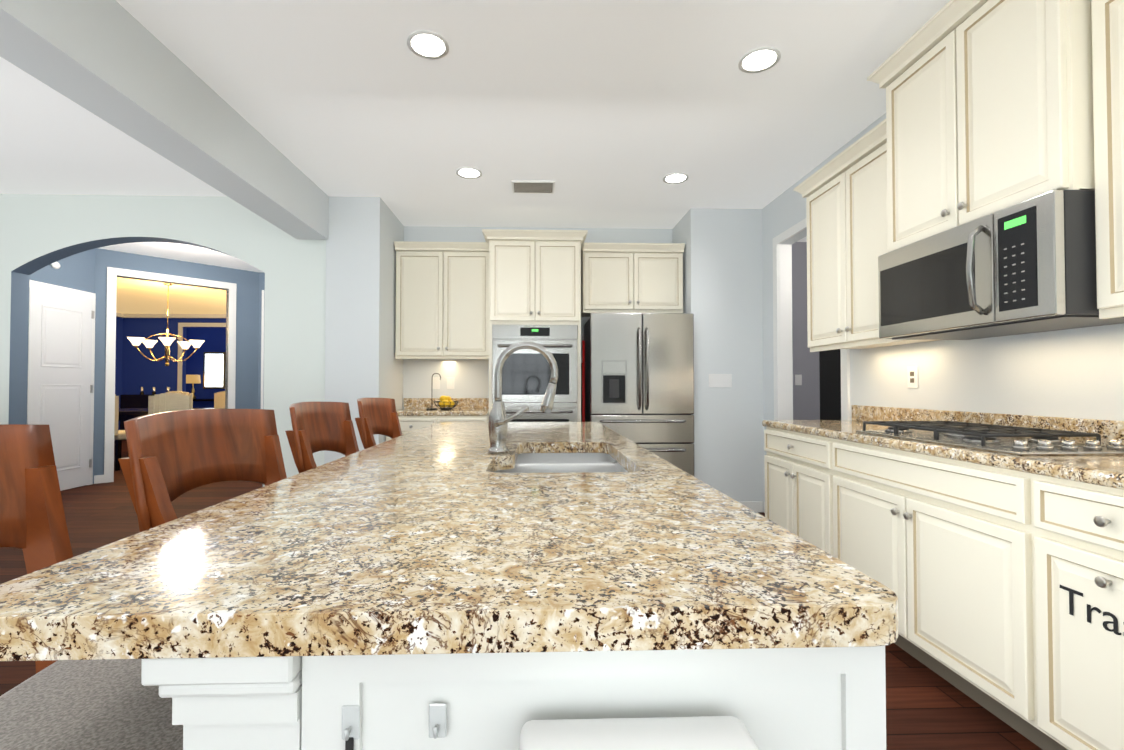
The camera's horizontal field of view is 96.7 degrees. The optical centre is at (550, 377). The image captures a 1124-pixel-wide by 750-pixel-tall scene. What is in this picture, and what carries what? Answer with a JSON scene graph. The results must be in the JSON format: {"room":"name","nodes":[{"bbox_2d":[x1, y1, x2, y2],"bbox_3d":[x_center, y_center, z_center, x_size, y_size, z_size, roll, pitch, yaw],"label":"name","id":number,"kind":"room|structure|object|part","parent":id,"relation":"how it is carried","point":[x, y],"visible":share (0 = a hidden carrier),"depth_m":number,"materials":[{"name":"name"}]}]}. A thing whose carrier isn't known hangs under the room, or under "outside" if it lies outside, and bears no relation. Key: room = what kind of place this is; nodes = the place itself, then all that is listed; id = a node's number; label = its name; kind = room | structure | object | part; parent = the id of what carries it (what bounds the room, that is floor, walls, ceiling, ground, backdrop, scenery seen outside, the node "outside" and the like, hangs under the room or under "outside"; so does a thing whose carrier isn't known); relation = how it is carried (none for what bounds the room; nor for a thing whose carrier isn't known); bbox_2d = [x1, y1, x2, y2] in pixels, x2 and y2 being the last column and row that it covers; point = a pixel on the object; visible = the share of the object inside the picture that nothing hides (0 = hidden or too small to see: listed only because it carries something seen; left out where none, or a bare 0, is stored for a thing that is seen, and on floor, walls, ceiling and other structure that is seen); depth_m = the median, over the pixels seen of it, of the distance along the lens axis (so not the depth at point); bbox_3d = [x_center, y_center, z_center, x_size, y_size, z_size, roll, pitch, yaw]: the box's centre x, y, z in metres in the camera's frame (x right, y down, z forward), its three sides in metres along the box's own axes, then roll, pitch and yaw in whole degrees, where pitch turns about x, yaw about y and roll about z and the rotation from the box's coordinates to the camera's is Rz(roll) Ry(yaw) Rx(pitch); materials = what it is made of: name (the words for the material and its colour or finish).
{"room":"kitchen","nodes":[
{"label":"kitchen","id":0,"kind":"room"},
{"bbox_2d":[115,317,122,429],"bbox_3d":[-9.500,-0.076,9.364,0.120,2.740,7.640,0,-1,-2],"label":"wall","id":1,"kind":"structure","parent":0,"point":[119,321],"depth_m":10.99,"materials":[{"name":"blue paint"}]},
{"bbox_2d":[116,312,123,317],"bbox_3d":[-9.362,-1.414,8.346,0.090,0.100,5.310,0,-1,-2],"label":"trim","id":2,"kind":"structure","parent":1,"relation":"attached to","point":[121,315],"depth_m":10.91,"materials":[{"name":"white wood"}]},
{"bbox_2d":[30,248,264,489],"bbox_3d":[-4.988,-0.139,5.717,6.070,2.740,2.845,0,-1,-2],"label":"wall","id":3,"kind":"structure","parent":0,"point":[86,271],"depth_m":6.23,"materials":[{"name":"blue paint"}]},
{"bbox_2d":[51,262,59,268],"bbox_3d":[-5.278,-1.196,5.324,0.045,0.080,0.100,0,-1,-2],"label":"dome","id":4,"kind":"object","parent":3,"relation":"attached to","point":[55,265],"visible":0.75,"depth_m":5.31,"materials":[{"name":"white plastic"}]},
{"bbox_2d":[27,287,93,490],"bbox_3d":[-5.264,0.155,5.371,0.043,2.120,0.720,0,-1,-2],"label":"closet door","id":5,"kind":"structure","parent":3,"relation":"in","point":[60,389],"depth_m":5.38,"materials":[{"name":"white wood"}]},
{"bbox_2d":[29,280,95,484],"bbox_3d":[-5.282,0.122,5.358,0.020,2.205,0.845,0,-1,-2],"label":"door frame","id":6,"kind":"structure","parent":3,"relation":"attached to","point":[32,283],"depth_m":5.75,"materials":[{"name":"white wood"}]},
{"bbox_2d":[104,267,236,482],"bbox_3d":[-4.804,-0.025,6.379,0.942,2.535,0.941,0,-1,-2],"label":"door frame","id":7,"kind":"structure","parent":3,"relation":"attached to","point":[112,273],"depth_m":5.92,"materials":[{"name":"white wood"}]},
{"bbox_2d":[261,290,263,408],"bbox_3d":[-3.479,0.012,7.055,1.200,2.485,0.020,0,-1,-2],"label":"door frame","id":8,"kind":"structure","parent":3,"relation":"attached to","point":[262,322],"depth_m":7.03,"materials":[{"name":"white"}]},
{"bbox_2d":[94,475,764,512],"bbox_3d":[-3.068,1.181,5.580,9.900,0.095,2.955,0,-1,-2],"label":"baseboard","id":9,"kind":"structure","parent":3,"relation":"attached to","point":[757,506],"depth_m":4.48,"materials":[{"name":"white"}]},
{"bbox_2d":[123,318,225,407],"bbox_3d":[-5.887,-0.043,11.238,7.220,2.740,0.120,0,-1,-2],"label":"wall","id":10,"kind":"structure","parent":0,"point":[135,369],"depth_m":11.10,"materials":[{"name":"blue paint"}]},
{"bbox_2d":[124,313,225,391],"bbox_3d":[-5.944,-0.045,11.132,7.100,2.740,0.090,0,-1,-2],"label":"trim","id":11,"kind":"structure","parent":10,"relation":"attached to","point":[180,349],"depth_m":11.08,"materials":[{"name":"white wood"}]},
{"bbox_2d":[203,352,225,388],"bbox_3d":[-8.796,-0.182,13.065,0.560,0.960,0.046,0,-1,-2],"label":"mirror","id":12,"kind":"object","parent":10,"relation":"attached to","point":[214,366],"visible":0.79,"depth_m":13.04,"materials":[{"name":"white mirror"}]},
{"bbox_2d":[0,194,367,486],"bbox_3d":[-4.775,-0.165,4.211,6.400,2.740,0.180,0,-1,-2],"label":"wall","id":13,"kind":"structure","parent":0,"point":[38,232],"depth_m":4.23,"materials":[{"name":"white paint"}]},
{"bbox_2d":[368,197,403,444],"bbox_3d":[-1.525,-0.158,4.599,0.120,2.740,0.750,0,-1,-2],"label":"wall","id":14,"kind":"structure","parent":0,"point":[385,372],"depth_m":4.32,"materials":[{"name":"white paint"}]},
{"bbox_2d":[0,0,949,313],"bbox_3d":[-3.107,-1.561,5.289,13.000,0.112,16.400,0,-1,-2],"label":"ceiling","id":15,"kind":"structure","parent":0,"point":[606,112],"depth_m":2.87,"materials":[{"name":"white paint"}]},
{"bbox_2d":[0,0,328,239],"bbox_3d":[-1.903,-1.411,0.726,0.260,0.370,7.010,0,-1,-2],"label":"ceiling beam","id":16,"kind":"structure","parent":15,"relation":"attached to","point":[115,64],"depth_m":2.35,"materials":[{"name":"white paint"}]},
{"bbox_2d":[127,283,203,365],"bbox_3d":[-5.988,-0.822,7.842,0.958,1.300,0.925,0,-1,-2],"label":"dining chandelier","id":17,"kind":"object","parent":15,"relation":"hanging from","point":[167,340],"visible":1,"depth_m":7.81,"materials":[{"name":"gold metal"}]},
{"bbox_2d":[407,30,448,59],"bbox_3d":[-0.577,-1.562,2.350,0.193,0.008,0.193,0,-1,-8],"label":"recessed light","id":18,"kind":"object","parent":15,"relation":"in","point":[426,44],"depth_m":2.34,"materials":[{"name":"white"}]},
{"bbox_2d":[456,167,481,178],"bbox_3d":[-0.615,-1.538,3.759,0.193,0.008,0.193,0,-1,-8],"label":"recessed light","id":19,"kind":"object","parent":15,"relation":"in","point":[464,172],"depth_m":3.75,"materials":[{"name":"white"}]},
{"bbox_2d":[512,180,554,193],"bbox_3d":[-0.141,-1.531,4.026,0.340,0.013,0.230,0,-1,-2],"label":"ceiling vent","id":20,"kind":"object","parent":15,"relation":"in","point":[542,187],"depth_m":4.01,"materials":[{"name":"white metal"}]},
{"bbox_2d":[663,173,688,183],"bbox_3d":[0.964,-1.536,3.857,0.193,0.008,0.193,0,-1,-11],"label":"recessed light","id":21,"kind":"object","parent":15,"relation":"in","point":[673,178],"depth_m":3.86,"materials":[{"name":"white"}]},
{"bbox_2d":[738,46,780,72],"bbox_3d":[1.026,-1.560,2.459,0.193,0.008,0.193,0,-1,-11],"label":"recessed light","id":22,"kind":"object","parent":15,"relation":"in","point":[761,59],"depth_m":2.45,"materials":[{"name":"white"}]},
{"bbox_2d":[0,440,1042,749],"bbox_3d":[-3.107,1.273,5.239,13.000,0.100,16.400,0,-1,-2],"label":"floor","id":23,"kind":"structure","parent":0,"point":[926,708],"depth_m":1.97,"materials":[{"name":"brown wood"}]},
{"bbox_2d":[0,424,182,749],"bbox_3d":[-0.718,0.608,0.689,0.546,1.072,0.510,0,-1,-6],"label":"stool","id":24,"kind":"object","parent":23,"relation":"on","point":[111,704],"visible":0.54,"depth_m":0.77,"materials":[{"name":"brown wood"}]},
{"bbox_2d":[114,394,125,470],"bbox_3d":[-6.013,0.732,6.914,0.481,1.039,0.568,0,-1,4],"label":"dining chair","id":25,"kind":"object","parent":23,"relation":"on","point":[119,436],"visible":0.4,"depth_m":6.69,"materials":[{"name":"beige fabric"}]},
{"bbox_2d":[120,387,169,429],"bbox_3d":[-8.509,0.763,10.756,1.150,1.110,0.450,0,-1,-2],"label":"buffet","id":26,"kind":"object","parent":23,"relation":"on","point":[140,400],"visible":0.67,"depth_m":10.53,"materials":[{"name":"black wood"}]},
{"bbox_2d":[148,391,192,414],"bbox_3d":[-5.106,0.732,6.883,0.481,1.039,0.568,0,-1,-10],"label":"dining chair","id":27,"kind":"object","parent":23,"relation":"on","point":[162,402],"visible":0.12,"depth_m":6.64,"materials":[{"name":"beige fabric"}]},
{"bbox_2d":[118,408,224,454],"bbox_3d":[-5.939,0.884,7.779,2.100,0.765,1.080,0,-1,-2],"label":"dining table","id":28,"kind":"object","parent":23,"relation":"on","point":[125,414],"visible":0.04,"depth_m":7.33,"materials":[{"name":"black wood"}]},
{"bbox_2d":[186,375,213,400],"bbox_3d":[-8.975,0.645,12.845,1.050,1.420,0.350,0,-1,-2],"label":"console","id":29,"kind":"object","parent":23,"relation":"on","point":[192,379],"visible":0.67,"depth_m":12.72,"materials":[{"name":"black wood"}]},
{"bbox_2d":[118,409,286,531],"bbox_3d":[-0.646,0.618,1.248,0.546,1.072,0.510,0,-1,0],"label":"stool","id":30,"kind":"object","parent":23,"relation":"on","point":[173,455],"visible":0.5,"depth_m":1.23,"materials":[{"name":"brown wood"}]},
{"bbox_2d":[214,391,224,407],"bbox_3d":[-5.769,0.763,8.711,0.481,1.039,0.568,0,-1,-2],"label":"dining chair","id":31,"kind":"object","parent":23,"relation":"on","point":[219,399],"visible":0.06,"depth_m":8.91,"materials":[{"name":"beige fabric"}]},
{"bbox_2d":[285,402,358,472],"bbox_3d":[-0.661,0.629,1.894,0.546,1.072,0.510,0,-1,-3],"label":"stool","id":32,"kind":"object","parent":23,"relation":"on","point":[321,426],"visible":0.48,"depth_m":1.94,"materials":[{"name":"brown wood"}]},
{"bbox_2d":[355,398,401,448],"bbox_3d":[-0.682,0.640,2.546,0.546,1.072,0.510,0,-1,-1],"label":"stool","id":33,"kind":"object","parent":23,"relation":"on","point":[379,416],"visible":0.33,"depth_m":2.62,"materials":[{"name":"brown wood"}]},
{"bbox_2d":[386,413,437,440],"bbox_3d":[-1.233,0.779,4.674,0.447,0.868,0.630,0,-1,-2],"label":"base cabinet","id":34,"kind":"object","parent":23,"relation":"on","point":[409,422],"depth_m":4.37,"materials":[{"name":"beige paint"}]},
{"bbox_2d":[438,413,489,421],"bbox_3d":[-0.787,0.779,4.688,0.446,0.868,0.630,0,-1,-2],"label":"base cabinet","id":35,"kind":"object","parent":23,"relation":"on","point":[442,417],"depth_m":4.38,"materials":[{"name":"beige paint"}]},
{"bbox_2d":[396,409,485,412],"bbox_3d":[-1.009,0.324,4.688,0.894,0.042,0.632,0,-1,-2],"label":"countertop","id":36,"kind":"structure","parent":35,"relation":"on","point":[399,410],"depth_m":4.39,"materials":[{"name":"beige stone"}]},
{"bbox_2d":[427,373,458,409],"bbox_3d":[-1.014,0.130,4.665,0.308,0.344,0.236,0,-1,-2],"label":"fruit basket","id":37,"kind":"object","parent":36,"relation":"on","point":[445,401],"visible":0.98,"depth_m":4.63,"materials":[{"name":"black"}]},
{"bbox_2d":[112,449,897,749],"bbox_3d":[-0.037,0.729,1.786,0.810,0.868,2.589,0,-1,-2],"label":"kitchen island","id":38,"kind":"object","parent":23,"relation":"on","point":[790,691],"depth_m":0.52,"materials":[{"name":"wood"},{"name":"white painted wood"},{"name":"stainless steel"}]},
{"bbox_3d":[-0.162,0.728,0.498,0.110,0.786,0.016,0,-1,-2],"label":"cord","id":39,"kind":"part","parent":38,"relation":"part of","materials":[{"name":"plastic"}]},
{"bbox_2d":[0,422,897,660],"bbox_3d":[-0.161,0.276,1.792,0.990,0.046,2.602,0,-1,-2],"label":"island countertop","id":40,"kind":"structure","parent":38,"relation":"on","point":[421,534],"depth_m":0.61,"materials":[{"name":"beige stone"}]},
{"bbox_2d":[484,341,557,452],"bbox_3d":[-0.093,0.064,1.651,0.238,0.371,0.124,0,-1,-2],"label":"faucet","id":41,"kind":"object","parent":40,"relation":"on","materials":[{"name":"silver metal"}]},
{"bbox_2d":[494,453,627,472],"bbox_3d":[0.027,0.398,1.614,0.475,0.209,0.725,0,-1,-2],"label":"sink","id":42,"kind":"object","parent":40,"relation":"in","point":[525,462],"depth_m":1.72,"materials":[{"name":"silver metal"}]},
{"bbox_2d":[486,233,581,421],"bbox_3d":[-0.150,-0.015,4.722,0.822,2.456,0.629,0,-1,-2],"label":"tall cabinet","id":43,"kind":"object","parent":23,"relation":"on","point":[495,295],"depth_m":4.44,"materials":[{"name":"beige paint"}]},
{"bbox_2d":[581,313,693,475],"bbox_3d":[0.761,0.327,4.668,0.970,1.771,0.772,0,-1,-2],"label":"refrigerator","id":44,"kind":"object","parent":23,"relation":"on","point":[637,378],"visible":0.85,"depth_m":4.36,"materials":[{"name":"grey metal"}]},
{"bbox_2d":[519,716,758,749],"bbox_3d":[0.084,0.740,0.440,0.225,0.800,0.122,0,-1,-2],"label":"step stool","id":45,"kind":"object","parent":23,"relation":"on","point":[699,733],"visible":0.93,"depth_m":0.48,"materials":[{"name":"white plastic"}]},
{"bbox_2d":[762,424,825,551],"bbox_3d":[1.679,0.748,2.883,0.574,0.868,0.742,0,-1,-2],"label":"base cabinet","id":46,"kind":"object","parent":23,"relation":"on","point":[794,461],"depth_m":2.83,"materials":[{"name":"beige paint"}]},
{"bbox_2d":[826,436,1021,733],"bbox_3d":[1.706,0.733,2.009,0.574,0.868,1.006,0,-1,-2],"label":"base cabinet","id":47,"kind":"object","parent":23,"relation":"on","point":[940,532],"depth_m":1.83,"materials":[{"name":"beige paint"}]},
{"bbox_2d":[762,420,1123,483],"bbox_3d":[1.728,0.265,1.295,0.576,0.042,3.975,0,-1,-2],"label":"countertop","id":48,"kind":"structure","parent":47,"relation":"on","point":[1107,464],"depth_m":1.75,"materials":[{"name":"beige stone"}]},
{"bbox_2d":[1018,468,1123,749],"bbox_3d":[1.729,0.721,1.298,0.574,0.868,0.418,0,-1,-2],"label":"base cabinet","id":49,"kind":"object","parent":23,"relation":"on","point":[1071,528],"depth_m":1.38,"materials":[{"name":"beige paint"}]},
{"bbox_2d":[404,226,672,397],"bbox_3d":[-0.178,-0.150,5.102,2.845,2.740,0.120,0,-1,-2],"label":"wall","id":50,"kind":"structure","parent":0,"point":[471,376],"depth_m":5.02,"materials":[{"name":"white paint"}]},
{"bbox_2d":[432,377,439,388],"bbox_3d":[-1.149,0.059,5.001,0.075,0.118,0.012,0,-1,-2],"label":"switch plate","id":51,"kind":"object","parent":50,"relation":"attached to","point":[435,380],"depth_m":5.00,"materials":[{"name":"white plastic"}]},
{"bbox_2d":[394,245,485,358],"bbox_3d":[-1.014,-0.698,4.847,0.893,1.013,0.349,0,-1,-2],"label":"upper cabinet","id":52,"kind":"object","parent":50,"relation":"attached to","point":[440,309],"depth_m":4.67,"materials":[{"name":"beige paint"}]},
{"bbox_2d":[404,398,485,408],"bbox_3d":[-1.019,0.258,4.994,0.894,0.100,0.022,0,-1,-2],"label":"backsplash","id":53,"kind":"structure","parent":50,"relation":"attached to","point":[409,403],"depth_m":4.98,"materials":[{"name":"beige stone"}]},
{"bbox_2d":[447,377,453,388],"bbox_3d":[-1.007,0.059,5.005,0.075,0.118,0.012,0,-1,-2],"label":"switch plate","id":54,"kind":"object","parent":50,"relation":"attached to","point":[450,380],"depth_m":5.01,"materials":[{"name":"white plastic"}]},
{"bbox_2d":[582,249,683,316],"bbox_3d":[0.760,-0.898,4.853,0.936,0.564,0.455,0,-1,-2],"label":"upper cabinet","id":55,"kind":"object","parent":50,"relation":"attached to","point":[642,281],"depth_m":4.63,"materials":[{"name":"beige paint"}]},
{"bbox_2d":[673,208,763,501],"bbox_3d":[1.635,-0.154,4.863,0.765,2.740,0.713,0,-1,-2],"label":"wall block","id":56,"kind":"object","parent":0,"point":[722,281],"visible":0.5,"depth_m":4.51,"materials":[{"name":"white paint"}]},
{"bbox_2d":[709,374,731,386],"bbox_3d":[1.523,0.028,4.492,0.200,0.108,0.012,0,-1,-2],"label":"switch plate","id":57,"kind":"object","parent":56,"relation":"attached to","point":[720,380],"depth_m":4.49,"materials":[{"name":"white plastic"}]},
{"bbox_2d":[792,242,819,419],"bbox_3d":[2.625,-0.141,5.605,1.260,2.740,0.120,0,-1,-2],"label":"wall","id":58,"kind":"structure","parent":0,"point":[806,393],"depth_m":5.54,"materials":[{"name":"grey paint"}]},
{"bbox_2d":[795,375,801,384],"bbox_3d":[2.747,0.028,5.539,0.075,0.118,0.012,0,-1,-2],"label":"switch plate","id":59,"kind":"object","parent":58,"relation":"attached to","point":[798,378],"depth_m":5.54,"materials":[{"name":"white plastic"}]},
{"bbox_2d":[819,349,840,419],"bbox_3d":[3.122,0.203,5.546,0.270,2.050,0.012,0,-1,-2],"label":"pantry door","id":60,"kind":"structure","parent":58,"relation":"in","point":[830,384],"depth_m":5.54,"materials":[{"name":"black"}]},
{"bbox_2d":[762,113,1123,501],"bbox_3d":[2.087,-0.222,0.923,0.110,2.740,7.193,0,-1,-2],"label":"wall","id":61,"kind":"structure","parent":0,"point":[1073,373],"depth_m":2.32,"materials":[{"name":"white paint"}]},
{"bbox_2d":[773,218,849,419],"bbox_3d":[1.933,-0.003,3.775,0.018,2.400,1.010,0,-1,-2],"label":"door frame","id":62,"kind":"structure","parent":61,"relation":"attached to","point":[782,332],"depth_m":4.21,"materials":[{"name":"white wood"}]},
{"bbox_2d":[802,144,901,351],"bbox_3d":[1.796,-0.678,2.756,0.349,0.986,0.812,0,-1,-2],"label":"upper cabinet","id":63,"kind":"object","parent":61,"relation":"attached to","point":[838,204],"depth_m":2.82,"materials":[{"name":"beige paint"}]},
{"bbox_2d":[907,366,918,387],"bbox_3d":[1.969,-0.001,2.720,0.010,0.118,0.075,0,-1,-2],"label":"electrical outlet","id":64,"kind":"object","parent":61,"relation":"attached to","point":[912,371],"depth_m":2.71,"materials":[{"name":"white plastic"}]},
{"bbox_2d":[870,0,961,247],"bbox_3d":[1.761,-0.983,2.102,0.461,0.819,0.496,0,-1,-2],"label":"upper cabinet","id":65,"kind":"object","parent":61,"relation":"attached to","point":[916,152],"depth_m":2.13,"materials":[{"name":"beige paint"}]},
{"bbox_2d":[852,405,1123,447],"bbox_3d":[2.006,0.194,1.267,0.022,0.100,3.899,0,-1,-2],"label":"backsplash","id":66,"kind":"structure","parent":61,"relation":"attached to","point":[1096,433],"depth_m":2.04,"materials":[{"name":"beige stone"}]},
{"bbox_2d":[858,190,1123,343],"bbox_3d":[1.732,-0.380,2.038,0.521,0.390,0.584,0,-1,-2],"label":"microwave","id":67,"kind":"object","parent":61,"relation":"attached to","point":[934,282],"depth_m":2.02,"materials":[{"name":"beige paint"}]},
{"bbox_2d":[958,0,1089,207],"bbox_3d":[1.773,-0.990,1.704,0.461,0.819,0.299,0,-1,-2],"label":"upper cabinet","id":68,"kind":"object","parent":61,"relation":"attached to","point":[970,186],"depth_m":1.69,"materials":[{"name":"beige paint"}]},
{"bbox_2d":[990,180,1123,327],"bbox_3d":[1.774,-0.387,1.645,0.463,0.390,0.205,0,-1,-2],"label":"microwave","id":69,"kind":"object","parent":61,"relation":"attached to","point":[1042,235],"depth_m":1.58,"materials":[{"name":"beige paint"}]},
{"bbox_2d":[1086,0,1123,315],"bbox_3d":[1.849,-0.704,1.078,0.349,0.993,0.940,0,-1,-2],"label":"upper cabinet","id":70,"kind":"object","parent":61,"relation":"attached to","point":[1104,18],"depth_m":1.50,"materials":[{"name":"beige paint"}]}
]}

